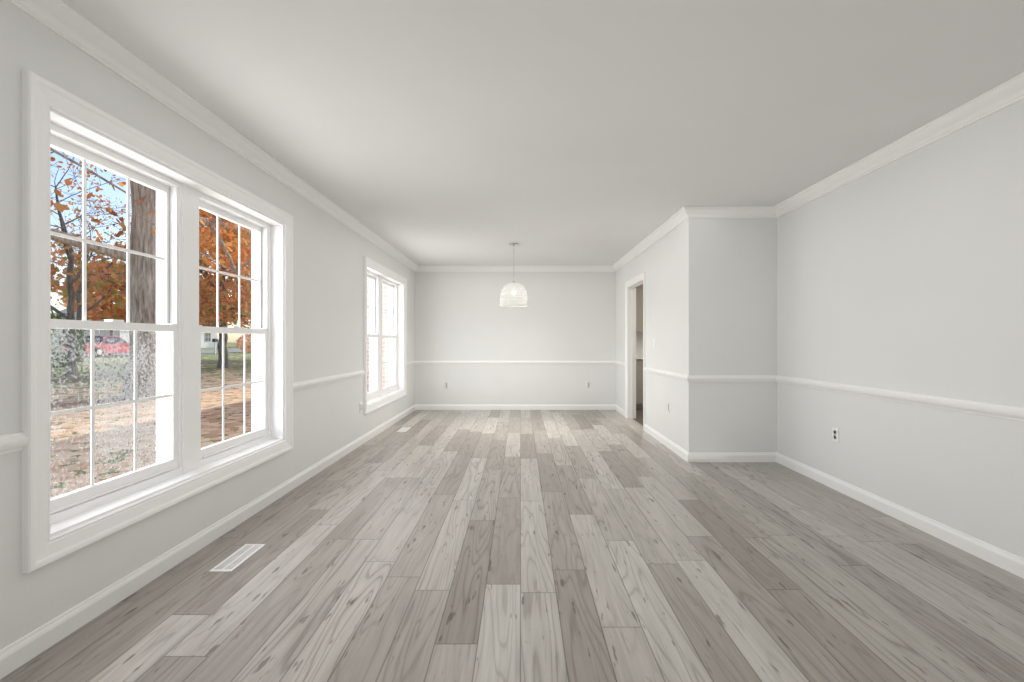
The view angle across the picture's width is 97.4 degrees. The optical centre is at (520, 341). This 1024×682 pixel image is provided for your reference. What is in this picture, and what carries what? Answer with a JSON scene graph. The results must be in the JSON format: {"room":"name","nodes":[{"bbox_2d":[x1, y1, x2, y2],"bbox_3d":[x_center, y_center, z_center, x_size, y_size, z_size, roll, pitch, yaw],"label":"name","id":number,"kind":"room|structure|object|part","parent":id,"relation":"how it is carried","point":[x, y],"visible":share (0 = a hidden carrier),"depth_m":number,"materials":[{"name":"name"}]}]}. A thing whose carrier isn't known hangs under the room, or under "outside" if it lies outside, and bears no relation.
{"room":"empty living room","nodes":[
{"label":"empty living room","id":0,"kind":"room"},
{"bbox_2d":[0,0,415,649],"bbox_3d":[-1.960,-0.065,3.270,0.240,2.500,9.620,0,0,0],"label":"wall","id":1,"kind":"structure","parent":0,"point":[328,255],"depth_m":2.32,"materials":[{"name":"paint"}]},
{"bbox_2d":[0,432,27,454],"bbox_3d":[-1.825,0.365,0.195,0.030,0.068,2.930,0,0,0],"label":"trim","id":2,"kind":"structure","parent":1,"relation":"attached to","point":[13,442],"depth_m":1.62,"materials":[{"name":"paint"}]},
{"bbox_2d":[22,69,292,573],"bbox_3d":[-1.940,-0.075,2.625,0.257,1.860,1.930,0,0,0],"label":"window","id":3,"kind":"structure","parent":1,"relation":"in","point":[55,116],"depth_m":2.32,"materials":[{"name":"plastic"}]},
{"bbox_3d":[-1.957,0.300,2.172,0.001,0.714,0.688,0,0,0],"label":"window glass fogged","id":4,"kind":"part","parent":3,"relation":"part of","materials":[{"name":"clear glass"}]},
{"bbox_3d":[-1.976,-0.088,2.625,0.037,1.490,1.594,0,0,0],"label":"glass","id":5,"kind":"part","parent":3,"relation":"part of","materials":[{"name":"clear glass"}]},
{"bbox_2d":[0,404,415,678],"bbox_3d":[-1.832,1.138,3.270,0.015,0.094,9.140,0,0,0],"label":"baseboard","id":6,"kind":"structure","parent":1,"relation":"attached to","point":[38,640],"depth_m":2.19,"materials":[{"name":"paint"}]},
{"bbox_2d":[6,0,417,271],"bbox_3d":[-1.801,-1.268,3.270,0.078,0.094,9.140,0,0,0],"label":"crown molding","id":7,"kind":"structure","parent":1,"relation":"attached to","point":[68,22],"depth_m":2.30,"materials":[{"name":"paint"}]},
{"bbox_2d":[293,370,365,390],"bbox_3d":[-1.827,0.365,4.430,0.025,0.068,1.680,0,0,0],"label":"trim","id":8,"kind":"structure","parent":1,"relation":"attached to","point":[305,384],"depth_m":4.21,"materials":[{"name":"paint"}]},
{"bbox_2d":[359,402,361,412],"bbox_3d":[-1.835,0.755,5.170,0.009,0.115,0.070,0,0,0],"label":"electrical outlet","id":9,"kind":"object","parent":1,"relation":"attached to","point":[360,407],"visible":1,"depth_m":5.16,"materials":[{"name":"plastic"}]},
{"bbox_2d":[363,256,406,414],"bbox_3d":[-1.940,-0.075,6.220,0.257,1.860,1.900,0,0,0],"label":"window","id":10,"kind":"structure","parent":1,"relation":"in","point":[377,395],"depth_m":6.22,"materials":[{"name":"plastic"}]},
{"bbox_3d":[-1.976,-0.088,6.220,0.037,1.490,1.564,0,0,0],"label":"glass","id":11,"kind":"part","parent":10,"relation":"part of","materials":[{"name":"clear glass"}]},
{"bbox_2d":[407,361,415,365],"bbox_3d":[-1.827,0.365,7.480,0.025,0.068,0.620,0,0,0],"label":"trim","id":12,"kind":"structure","parent":1,"relation":"attached to","point":[412,362],"depth_m":7.52,"materials":[{"name":"paint"}]},
{"bbox_2d":[367,278,387,392],"bbox_3d":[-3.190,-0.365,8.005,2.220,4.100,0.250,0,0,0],"label":"window pane","id":13,"kind":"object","parent":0,"point":[385,365],"depth_m":7.88,"materials":[{"name":"glass"}]},
{"bbox_2d":[0,409,1023,681],"bbox_3d":[1.320,1.245,3.575,6.800,0.120,10.230,0,0,0],"label":"floor","id":14,"kind":"structure","parent":0,"point":[522,546],"depth_m":2.21,"materials":[{"name":"grey wood"}]},
{"bbox_2d":[209,544,265,571],"bbox_3d":[-1.545,1.183,2.470,0.115,0.005,0.310,0,0,0],"label":"floor vent","id":15,"kind":"object","parent":14,"relation":"in","point":[237,558],"visible":1,"depth_m":2.45,"materials":[{"name":"plastic"}]},
{"bbox_2d":[397,427,410,431],"bbox_3d":[-1.570,1.183,6.060,0.115,0.005,0.310,0,0,0],"label":"floor vent","id":16,"kind":"object","parent":14,"relation":"in","point":[403,429],"visible":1,"depth_m":6.06,"materials":[{"name":"plastic"}]},
{"bbox_2d":[636,361,642,408],"bbox_3d":[2.301,0.745,8.137,1.023,0.880,0.615,0,0,0],"label":"base cabinet","id":17,"kind":"object","parent":14,"relation":"on","point":[639,364],"depth_m":7.84,"materials":[{"name":"paint"}]},
{"bbox_2d":[416,272,615,403],"bbox_3d":[-0.100,-0.065,7.960,3.480,2.500,0.240,0,0,0],"label":"wall","id":18,"kind":"structure","parent":0,"point":[568,316],"depth_m":7.84,"materials":[{"name":"paint"}]},
{"bbox_2d":[416,361,611,364],"bbox_3d":[-0.090,0.365,7.828,3.500,0.068,0.025,0,0,0],"label":"trim","id":19,"kind":"structure","parent":18,"relation":"attached to","point":[417,362],"depth_m":7.82,"materials":[{"name":"paint"}]},
{"bbox_2d":[418,266,609,271],"bbox_3d":[-0.045,-1.268,7.801,3.410,0.094,0.078,0,0,0],"label":"crown molding","id":20,"kind":"structure","parent":18,"relation":"attached to","point":[420,268],"depth_m":7.80,"materials":[{"name":"paint"}]},
{"bbox_2d":[416,404,615,409],"bbox_3d":[-0.075,1.138,7.832,3.470,0.094,0.015,0,0,0],"label":"baseboard","id":21,"kind":"structure","parent":18,"relation":"attached to","point":[418,406],"depth_m":7.82,"materials":[{"name":"paint"}]},
{"bbox_2d":[63,0,1023,265],"bbox_3d":[1.360,-1.395,3.575,6.880,0.160,10.230,0,0,0],"label":"ceiling","id":22,"kind":"structure","parent":0,"point":[539,132],"depth_m":2.39,"materials":[{"name":"paint"}]},
{"bbox_2d":[499,243,527,306],"bbox_3d":[-0.090,-0.897,6.040,0.388,0.836,0.388,0,0,0],"label":"pendant light","id":23,"kind":"object","parent":22,"relation":"hanging from","point":[510,297],"visible":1,"depth_m":5.92,"materials":[{"name":"white glass"}]},
{"bbox_3d":[-0.090,-0.636,6.040,0.382,0.303,0.381,0,0,0],"label":"lamp shade","id":24,"kind":"part","parent":23,"relation":"part of","materials":[{"name":"white glass"}]},
{"bbox_3d":[-0.090,-0.633,6.040,0.368,0.297,0.367,0,0,0],"label":"lamp shade","id":25,"kind":"part","parent":23,"relation":"part of","materials":[{"name":"white glass"}]},
{"bbox_2d":[636,284,642,355],"bbox_3d":[3.175,-0.065,8.570,2.790,2.500,0.240,0,0,0],"label":"wall","id":26,"kind":"structure","parent":0,"point":[639,343],"depth_m":8.44,"materials":[{"name":"paint"}]},
{"bbox_2d":[636,285,642,331],"bbox_3d":[2.301,-0.605,8.277,1.023,0.840,0.335,0,0,0],"label":"upper cabinet","id":27,"kind":"object","parent":26,"relation":"attached to","point":[639,290],"depth_m":8.12,"materials":[{"name":"paint"}]},
{"bbox_2d":[616,218,699,451],"bbox_3d":[1.720,-0.065,6.565,0.120,2.500,4.250,0,0,0],"label":"wall","id":28,"kind":"structure","parent":0,"point":[671,265],"depth_m":4.98,"materials":[{"name":"paint"}]},
{"bbox_2d":[612,361,624,366],"bbox_3d":[1.647,0.365,7.416,0.025,0.068,0.748,0,0,0],"label":"trim","id":29,"kind":"structure","parent":28,"relation":"attached to","point":[619,363],"depth_m":7.54,"materials":[{"name":"paint"}]},
{"bbox_2d":[616,405,624,416],"bbox_3d":[1.652,1.138,7.431,0.015,0.094,0.778,0,0,0],"label":"baseboard","id":30,"kind":"structure","parent":28,"relation":"attached to","point":[618,409],"depth_m":7.40,"materials":[{"name":"paint"}]},
{"bbox_2d":[625,272,644,430],"bbox_3d":[1.720,0.129,6.510,0.166,2.112,1.064,0,0,0],"label":"door frame","id":31,"kind":"structure","parent":28,"relation":"attached to","point":[632,284],"depth_m":6.95,"materials":[{"name":"paint"}]},
{"bbox_2d":[610,206,689,271],"bbox_3d":[1.621,-1.268,6.061,0.078,0.094,3.398,0,0,0],"label":"crown molding","id":32,"kind":"structure","parent":28,"relation":"attached to","point":[683,214],"depth_m":5.38,"materials":[{"name":"paint"}]},
{"bbox_2d":[644,424,691,461],"bbox_3d":[1.652,1.138,5.201,0.015,0.094,1.553,0,0,0],"label":"baseboard","id":33,"kind":"structure","parent":28,"relation":"attached to","point":[687,456],"depth_m":4.97,"materials":[{"name":"paint"}]},
{"bbox_2d":[644,367,691,381],"bbox_3d":[1.647,0.365,5.196,0.025,0.068,1.563,0,0,0],"label":"trim","id":34,"kind":"structure","parent":28,"relation":"attached to","point":[687,378],"depth_m":4.95,"materials":[{"name":"paint"}]},
{"bbox_2d":[700,218,775,451],"bbox_3d":[2.150,-0.065,4.500,0.720,2.500,0.120,0,0,0],"label":"wall","id":35,"kind":"structure","parent":0,"point":[738,255],"depth_m":4.44,"materials":[{"name":"paint"}]},
{"bbox_2d":[690,206,773,217],"bbox_3d":[2.060,-1.268,4.401,0.780,0.094,0.078,0,0,0],"label":"crown molding","id":36,"kind":"structure","parent":35,"relation":"attached to","point":[695,211],"depth_m":4.40,"materials":[{"name":"paint"}]},
{"bbox_2d":[692,452,775,461],"bbox_3d":[2.090,1.138,4.433,0.840,0.094,0.015,0,0,0],"label":"baseboard","id":37,"kind":"structure","parent":35,"relation":"attached to","point":[696,456],"depth_m":4.43,"materials":[{"name":"paint"}]},
{"bbox_2d":[692,375,775,381],"bbox_3d":[2.075,0.365,4.428,0.810,0.068,0.025,0,0,0],"label":"trim","id":38,"kind":"structure","parent":35,"relation":"attached to","point":[695,378],"depth_m":4.42,"materials":[{"name":"paint"}]},
{"bbox_2d":[776,99,1023,558],"bbox_3d":[2.590,-0.065,1.510,0.120,2.500,6.100,0,0,0],"label":"wall","id":39,"kind":"structure","parent":0,"point":[904,274],"depth_m":2.85,"materials":[{"name":"paint"}]},
{"bbox_2d":[832,427,838,442],"bbox_3d":[2.525,0.745,3.610,0.009,0.115,0.070,0,0,0],"label":"electrical outlet","id":40,"kind":"object","parent":39,"relation":"attached to","point":[835,434],"visible":1,"depth_m":3.60,"materials":[{"name":"plastic"}]},
{"bbox_2d":[774,72,1023,217],"bbox_3d":[2.491,-1.268,1.570,0.078,0.094,5.740,0,0,0],"label":"crown molding","id":41,"kind":"structure","parent":39,"relation":"attached to","point":[1011,91],"depth_m":2.81,"materials":[{"name":"paint"}]},
{"bbox_2d":[776,375,1023,420],"bbox_3d":[2.517,0.365,1.570,0.025,0.068,5.740,0,0,0],"label":"trim","id":42,"kind":"structure","parent":39,"relation":"attached to","point":[989,409],"depth_m":2.83,"materials":[{"name":"paint"}]},
{"bbox_2d":[776,452,1023,578],"bbox_3d":[2.522,1.138,1.570,0.015,0.094,5.740,0,0,0],"label":"baseboard","id":43,"kind":"structure","parent":39,"relation":"attached to","point":[1014,564],"depth_m":2.84,"materials":[{"name":"paint"}]},
{"label":"outside","id":44,"kind":"structure","parent":0,"visible":0},
{"bbox_2d":[51,342,250,497],"bbox_3d":[-67.500,0.615,35.000,185.000,2.035,250.000,0,0,0],"label":"ground","id":45,"kind":"structure","parent":44,"point":[232,428],"depth_m":7.64,"materials":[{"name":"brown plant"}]},
{"bbox_2d":[51,307,216,348],"bbox_3d":[-49.000,-1.922,58.000,10.000,5.880,17.000,0,0,0],"label":"house","id":46,"kind":"structure","parent":45,"relation":"on","point":[209,337],"depth_m":50.00,"materials":[{"name":"white"}]},
{"bbox_2d":[51,349,249,358],"bbox_3d":[-31.000,0.986,35.000,7.000,0.077,250.000,0,0,0],"label":"road","id":47,"kind":"structure","parent":45,"relation":"on","point":[202,352],"depth_m":36.92,"materials":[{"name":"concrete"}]},
{"bbox_2d":[61,336,128,356],"bbox_3d":[-28.900,0.294,31.300,1.824,1.430,4.540,0,0,0],"label":"car","id":48,"kind":"object","parent":47,"relation":"on","point":[111,350],"depth_m":30.64,"materials":[{"name":"red paint"}]},
{"bbox_2d":[51,147,250,398],"bbox_3d":[-39.465,-7.810,49.471,77.030,18.477,107.045,0,0,0],"label":"trees","id":49,"kind":"object","parent":45,"relation":"on","point":[137,225],"depth_m":15.38,"materials":[{"name":"orange plant"}]},
{"bbox_2d":[212,339,217,353],"bbox_3d":[-26.800,0.422,39.500,0.200,1.380,0.500,0,0,0],"label":"mailbox","id":50,"kind":"object","parent":45,"relation":"on","point":[214,340],"depth_m":39.45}
]}

